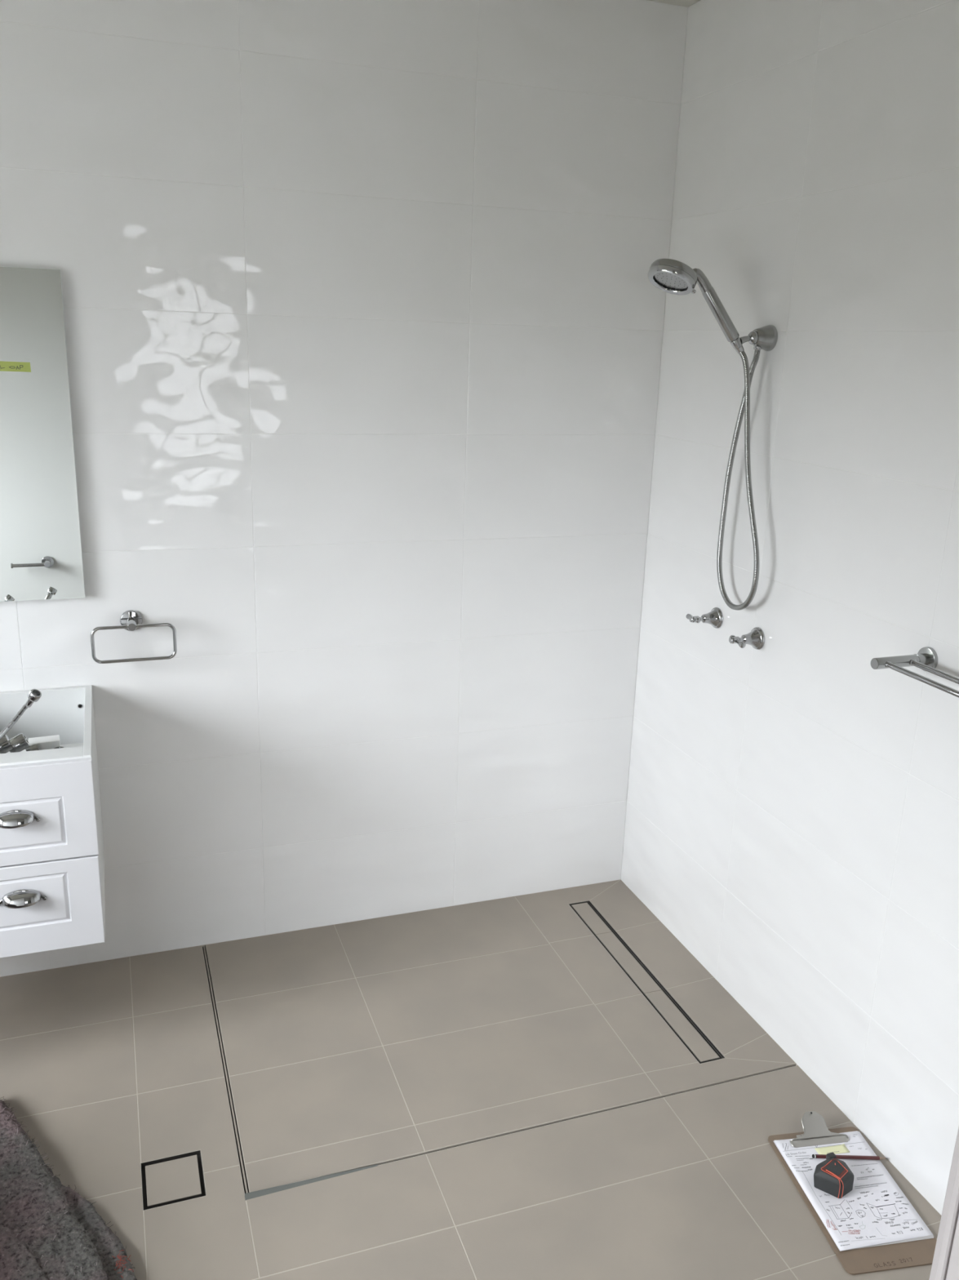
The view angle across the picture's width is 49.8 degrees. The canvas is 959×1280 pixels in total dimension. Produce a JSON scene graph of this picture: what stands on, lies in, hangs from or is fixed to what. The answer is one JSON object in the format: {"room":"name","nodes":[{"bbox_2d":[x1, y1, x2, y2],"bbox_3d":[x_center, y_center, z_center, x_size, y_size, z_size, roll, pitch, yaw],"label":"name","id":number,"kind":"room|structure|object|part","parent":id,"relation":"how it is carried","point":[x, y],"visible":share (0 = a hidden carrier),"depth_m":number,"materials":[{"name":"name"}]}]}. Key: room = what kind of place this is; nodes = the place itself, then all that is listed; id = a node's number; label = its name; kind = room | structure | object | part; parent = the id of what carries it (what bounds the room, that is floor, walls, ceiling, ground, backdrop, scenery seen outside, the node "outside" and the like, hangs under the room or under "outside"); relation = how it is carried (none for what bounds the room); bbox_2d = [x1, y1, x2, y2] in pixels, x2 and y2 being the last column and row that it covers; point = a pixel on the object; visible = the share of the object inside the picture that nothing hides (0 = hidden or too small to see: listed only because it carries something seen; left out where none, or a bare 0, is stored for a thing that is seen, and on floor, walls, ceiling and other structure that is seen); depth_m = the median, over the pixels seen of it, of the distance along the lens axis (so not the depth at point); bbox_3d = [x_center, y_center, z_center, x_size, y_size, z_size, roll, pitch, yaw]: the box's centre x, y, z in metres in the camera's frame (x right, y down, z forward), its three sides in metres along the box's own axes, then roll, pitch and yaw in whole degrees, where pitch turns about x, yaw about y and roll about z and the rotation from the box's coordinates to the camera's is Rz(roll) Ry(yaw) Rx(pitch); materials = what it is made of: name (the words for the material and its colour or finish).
{"room":"bathroom","nodes":[
{"label":"bathroom","id":0,"kind":"room"},
{"bbox_2d":[0,0,688,977],"bbox_3d":[-1.145,-0.352,2.634,3.500,2.832,0.120,-4,17,-19],"label":"wall","id":1,"kind":"structure","parent":0,"point":[363,313],"depth_m":2.81,"materials":[{"name":"white tile"}]},
{"bbox_2d":[0,266,85,601],"bbox_3d":[-1.360,-0.471,2.438,0.750,0.798,0.026,-4,17,-19],"label":"wall mirror","id":2,"kind":"object","parent":1,"relation":"attached to","point":[41,555],"visible":1,"depth_m":2.53,"materials":[{"name":"grey mirror"}]},
{"bbox_2d":[0,360,31,372],"bbox_3d":[-1.143,-0.649,2.450,0.144,0.025,0.001,-4,17,-19],"label":"tape","id":3,"kind":"object","parent":2,"relation":"attached to","point":[4,366],"visible":1,"depth_m":2.46,"materials":[{"name":"green"}]},
{"bbox_2d":[0,685,105,958],"bbox_3d":[-1.300,0.442,2.445,0.750,0.466,0.545,-4,17,-19],"label":"vanity cabinet","id":4,"kind":"object","parent":1,"relation":"attached to","point":[52,859],"visible":1,"depth_m":2.33,"materials":[{"name":"white laminate"}]},
{"bbox_2d":[0,733,30,753],"bbox_3d":[-1.098,0.245,2.338,0.151,0.059,0.047,-9,19,-32],"label":"mixer tap","id":5,"kind":"object","parent":4,"relation":"on","point":[20,742],"visible":0.87,"depth_m":2.35,"materials":[{"name":"silver metal"}]},
{"bbox_3d":[-1.058,0.238,2.367,0.051,0.049,0.040,-4,17,-19],"label":"spout","id":6,"kind":"part","parent":5,"relation":"part of","materials":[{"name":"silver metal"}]},
{"bbox_3d":[-1.013,0.390,2.249,0.080,0.031,0.028,-4,17,-19],"label":"cup handle","id":7,"kind":"part","parent":4,"relation":"part of","materials":[{"name":"silver metal"}]},
{"bbox_2d":[0,688,41,739],"bbox_3d":[-1.084,0.197,2.276,0.301,0.224,0.032,7,17,18],"label":"flexible hose","id":8,"kind":"object","parent":4,"relation":"on","point":[34,695],"visible":1,"depth_m":2.23,"materials":[{"name":"metal"}]},
{"bbox_3d":[-1.021,0.576,2.302,0.080,0.031,0.028,-4,17,-19],"label":"cup handle","id":9,"kind":"part","parent":4,"relation":"part of","materials":[{"name":"silver metal"}]},
{"bbox_2d":[25,743,39,751],"bbox_3d":[-1.042,0.258,2.409,0.031,0.031,0.028,-6,18,-27],"label":"fitting","id":10,"kind":"object","parent":4,"relation":"on","point":[33,747],"visible":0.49,"depth_m":2.40,"materials":[{"name":"grey metal"}]},
{"bbox_3d":[-1.228,0.280,2.205,0.716,0.016,0.062,-4,17,-19],"label":"rail","id":11,"kind":"part","parent":4,"relation":"part of","materials":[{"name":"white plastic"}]},
{"bbox_3d":[-1.389,0.370,2.683,0.716,0.466,0.016,-4,17,-19],"label":"panel","id":12,"kind":"part","parent":4,"relation":"part of","materials":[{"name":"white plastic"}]},
{"bbox_2d":[28,734,60,750],"bbox_3d":[-1.028,0.251,2.443,0.068,0.034,0.040,-5,17,-23],"label":"carton","id":13,"kind":"object","parent":4,"relation":"on","point":[50,742],"visible":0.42,"depth_m":2.43,"materials":[{"name":"white cardboard"}]},
{"bbox_2d":[6,742,83,753],"bbox_3d":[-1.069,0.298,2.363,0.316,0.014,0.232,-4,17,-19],"label":"sink","id":14,"kind":"object","parent":4,"relation":"attached to","point":[79,744],"depth_m":2.50,"materials":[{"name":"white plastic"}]},
{"bbox_3d":[-1.020,0.385,2.269,0.332,0.231,0.017,-4,17,-19],"label":"drawer","id":15,"kind":"part","parent":4,"relation":"part of","materials":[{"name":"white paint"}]},
{"bbox_3d":[-1.028,0.607,2.332,0.330,0.222,0.017,-4,17,-19],"label":"drawer","id":16,"kind":"part","parent":4,"relation":"part of","materials":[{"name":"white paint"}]},
{"bbox_3d":[-0.963,0.412,2.586,0.016,0.466,0.500,-4,17,-19],"label":"panel","id":17,"kind":"part","parent":4,"relation":"part of","materials":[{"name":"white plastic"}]},
{"bbox_2d":[90,609,177,663],"bbox_3d":[-0.910,-0.010,2.718,0.212,0.125,0.072,-4,17,-19],"label":"towel ring","id":18,"kind":"object","parent":1,"relation":"attached to","point":[131,620],"visible":1,"depth_m":2.71,"materials":[{"name":"silver metal"}]},
{"bbox_3d":[-0.910,-0.041,2.704,0.022,0.022,0.062,-4,17,-19],"label":"post","id":19,"kind":"part","parent":18,"relation":"part of","materials":[{"name":"silver metal"}]},
{"bbox_2d":[0,879,942,1279],"bbox_3d":[-0.743,1.270,1.985,3.620,0.100,2.440,-4,17,-19],"label":"floor","id":20,"kind":"structure","parent":0,"point":[349,1046],"depth_m":2.45,"materials":[{"name":"beige tile"}]},
{"bbox_2d":[0,1096,137,1279],"bbox_3d":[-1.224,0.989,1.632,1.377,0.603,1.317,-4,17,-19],"label":"rug","id":21,"kind":"object","parent":20,"relation":"on","point":[48,1231],"visible":1,"depth_m":2.02,"materials":[{"name":"grey fabric"}]},
{"bbox_2d":[140,1150,205,1210],"bbox_3d":[-0.658,1.165,2.218,0.126,0.020,0.134,-4,17,-19],"label":"floor drain","id":22,"kind":"object","parent":20,"relation":"in","point":[177,1178],"visible":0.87,"depth_m":2.21,"materials":[{"name":"grey tile"}]},
{"bbox_2d":[202,945,248,1193],"bbox_3d":[-0.654,1.048,2.624,0.010,0.019,0.985,-4,17,-19],"label":"trim","id":23,"kind":"structure","parent":20,"relation":"in","point":[211,992],"depth_m":2.52,"materials":[{"name":"grey dark stained steel"}]},
{"bbox_2d":[244,1065,796,1199],"bbox_3d":[0.159,1.134,2.405,1.386,0.027,0.017,-4,17,-19],"label":"trim","id":24,"kind":"structure","parent":20,"relation":"in","point":[270,1190],"depth_m":2.22,"materials":[{"name":"grey metal"}]},
{"bbox_2d":[568,900,724,1063],"bbox_3d":[0.460,0.974,3.008,0.075,0.020,0.810,-4,17,-19],"label":"drain","id":25,"kind":"object","parent":20,"relation":"in","point":[688,1032],"visible":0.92,"depth_m":2.94,"materials":[{"name":"grey metal"}]},
{"bbox_2d":[768,1111,937,1275],"bbox_3d":[0.804,1.174,2.234,0.223,0.045,0.391,-1,16,-10],"label":"clipboard","id":26,"kind":"object","parent":20,"relation":"on","point":[919,1252],"visible":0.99,"depth_m":2.10,"materials":[{"name":"brown hardboard"},{"name":"metal"}]},
{"bbox_3d":[0.775,1.123,2.395,0.140,0.034,0.048,-1,16,-10],"label":"clip handle","id":27,"kind":"part","parent":26,"relation":"part of","materials":[{"name":"silver metal"}]},
{"bbox_2d":[773,1130,934,1251],"bbox_3d":[0.806,1.189,2.248,0.214,0.002,0.303,-1,16,-10],"label":"paper stack","id":28,"kind":"object","parent":26,"relation":"on","point":[930,1236],"visible":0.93,"depth_m":2.12,"materials":[{"name":"white paper"}]},
{"bbox_2d":[774,1131,933,1250],"bbox_3d":[0.806,1.188,2.245,0.212,0.001,0.302,-1,16,-10],"label":"paper","id":29,"kind":"object","parent":28,"relation":"on","point":[877,1211],"visible":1,"depth_m":2.21,"materials":[{"name":"white paper"}]},
{"bbox_2d":[814,1143,850,1154],"bbox_3d":[0.801,1.157,2.346,0.075,0.002,0.025,-1,16,-12],"label":"sticky note","id":30,"kind":"object","parent":29,"relation":"on","point":[842,1148],"visible":0.94,"depth_m":2.35,"materials":[{"name":"beige paper"}]},
{"bbox_2d":[813,1152,854,1198],"bbox_3d":[0.772,1.162,2.247,0.088,0.046,0.073,-11,21,-39],"label":"tape measure","id":31,"kind":"object","parent":29,"relation":"on","point":[833,1175],"visible":1,"depth_m":2.23,"materials":[{"name":"black plastic"}]},
{"bbox_3d":[0.773,1.143,2.238,0.038,0.001,0.031,-11,21,-39],"label":"plate","id":32,"kind":"part","parent":31,"relation":"part of","materials":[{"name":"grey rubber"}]},
{"bbox_2d":[812,1154,886,1159],"bbox_3d":[0.833,1.162,2.322,0.170,0.008,0.008,2,16,0],"label":"pencil","id":33,"kind":"object","parent":29,"relation":"on","point":[814,1156],"visible":1,"depth_m":2.32,"materials":[{"name":"red paint"}]},
{"bbox_2d":[646,0,700,7],"bbox_3d":[-0.656,-1.354,1.230,3.620,0.100,2.440,-4,17,-19],"label":"ceiling","id":34,"kind":"structure","parent":0,"point":[688,3],"depth_m":2.76,"materials":[{"name":"grey paint"}]},
{"bbox_2d":[621,0,958,1215],"bbox_3d":[0.948,-0.153,2.186,0.120,2.832,2.440,-4,17,-19],"label":"wall","id":35,"kind":"structure","parent":0,"point":[792,817],"depth_m":2.42,"materials":[{"name":"white tile"}]},
{"bbox_2d":[686,607,723,628],"bbox_3d":[0.617,-0.061,2.845,0.089,0.058,0.060,-2,16,-12],"label":"tap","id":36,"kind":"object","parent":35,"relation":"attached to","point":[715,617],"visible":1,"depth_m":2.83,"materials":[{"name":"silver metal"}]},
{"bbox_3d":[0.584,-0.062,2.849,0.016,0.016,0.037,-4,17,-19],"label":"lever","id":37,"kind":"part","parent":36,"relation":"part of","materials":[{"name":"silver metal"}]},
{"bbox_3d":[0.595,-0.054,2.818,0.016,0.016,0.016,-4,17,-19],"label":"lever","id":38,"kind":"part","parent":36,"relation":"part of","materials":[{"name":"silver metal"}]},
{"bbox_2d":[728,626,764,649],"bbox_3d":[0.687,0.000,2.657,0.089,0.058,0.060,-6,18,-27],"label":"tap","id":39,"kind":"object","parent":35,"relation":"attached to","point":[756,637],"visible":1,"depth_m":2.65,"materials":[{"name":"silver metal"}]},
{"bbox_3d":[0.664,0.010,2.634,0.016,0.016,0.037,-4,17,-19],"label":"lever","id":40,"kind":"part","parent":39,"relation":"part of","materials":[{"name":"silver metal"}]},
{"bbox_2d":[730,324,777,351],"bbox_3d":[0.664,-0.741,2.530,0.112,0.062,0.062,-4,17,-19],"label":"bracket","id":41,"kind":"object","parent":35,"relation":"attached to","point":[765,338],"visible":0.98,"depth_m":2.52,"materials":[{"name":"grey metal"}]},
{"bbox_2d":[648,258,760,610],"bbox_3d":[0.551,-0.478,2.531,0.312,0.848,0.207,-4,17,-19],"label":"shower","id":42,"kind":"object","parent":41,"relation":"hanging from","point":[670,276],"visible":1,"depth_m":2.52,"materials":[{"name":"grey metal"}]},
{"bbox_3d":[0.451,-0.846,2.432,0.080,0.040,0.086,-4,17,-19],"label":"plate","id":43,"kind":"part","parent":42,"relation":"part of","materials":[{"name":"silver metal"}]},
{"bbox_3d":[0.581,-0.785,2.491,0.103,0.126,0.030,-1,16,-12],"label":"handle","id":44,"kind":"part","parent":42,"relation":"part of","materials":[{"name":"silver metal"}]},
{"bbox_3d":[0.649,-0.733,2.526,0.034,0.022,0.017,-4,17,-19],"label":"holder arm","id":45,"kind":"part","parent":41,"relation":"part of","materials":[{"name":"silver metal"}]},
{"bbox_2d":[871,646,958,697],"bbox_3d":[0.967,0.133,1.798,0.138,0.050,0.710,-4,17,-19],"label":"towel rail","id":46,"kind":"object","parent":35,"relation":"attached to","point":[926,659],"visible":1,"depth_m":2.07,"materials":[{"name":"grey metal"}]},
{"bbox_3d":[0.853,0.043,2.094,0.130,0.025,0.025,-4,17,-19],"label":"arm","id":47,"kind":"part","parent":46,"relation":"part of","materials":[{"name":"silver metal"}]},
{"bbox_3d":[0.926,0.136,1.781,0.014,0.014,0.646,-4,17,-19],"label":"rail","id":48,"kind":"part","parent":46,"relation":"part of","materials":[{"name":"silver metal"}]},
{"bbox_3d":[0.984,0.132,1.801,0.014,0.014,0.646,-4,17,-19],"label":"rail","id":49,"kind":"part","parent":46,"relation":"part of","materials":[{"name":"silver metal"}]},
{"bbox_3d":[0.055,0.246,0.694,5.800,2.632,0.110,-4,17,-19],"label":"wall","id":50,"kind":"structure","parent":0,"visible":0},
{"bbox_2d":[929,1127,958,1279],"bbox_3d":[0.110,0.495,0.789,0.908,2.105,0.138,-4,17,-19],"label":"door","id":51,"kind":"structure","parent":50,"relation":"in","point":[945,1264],"depth_m":0.99,"materials":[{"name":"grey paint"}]}
]}

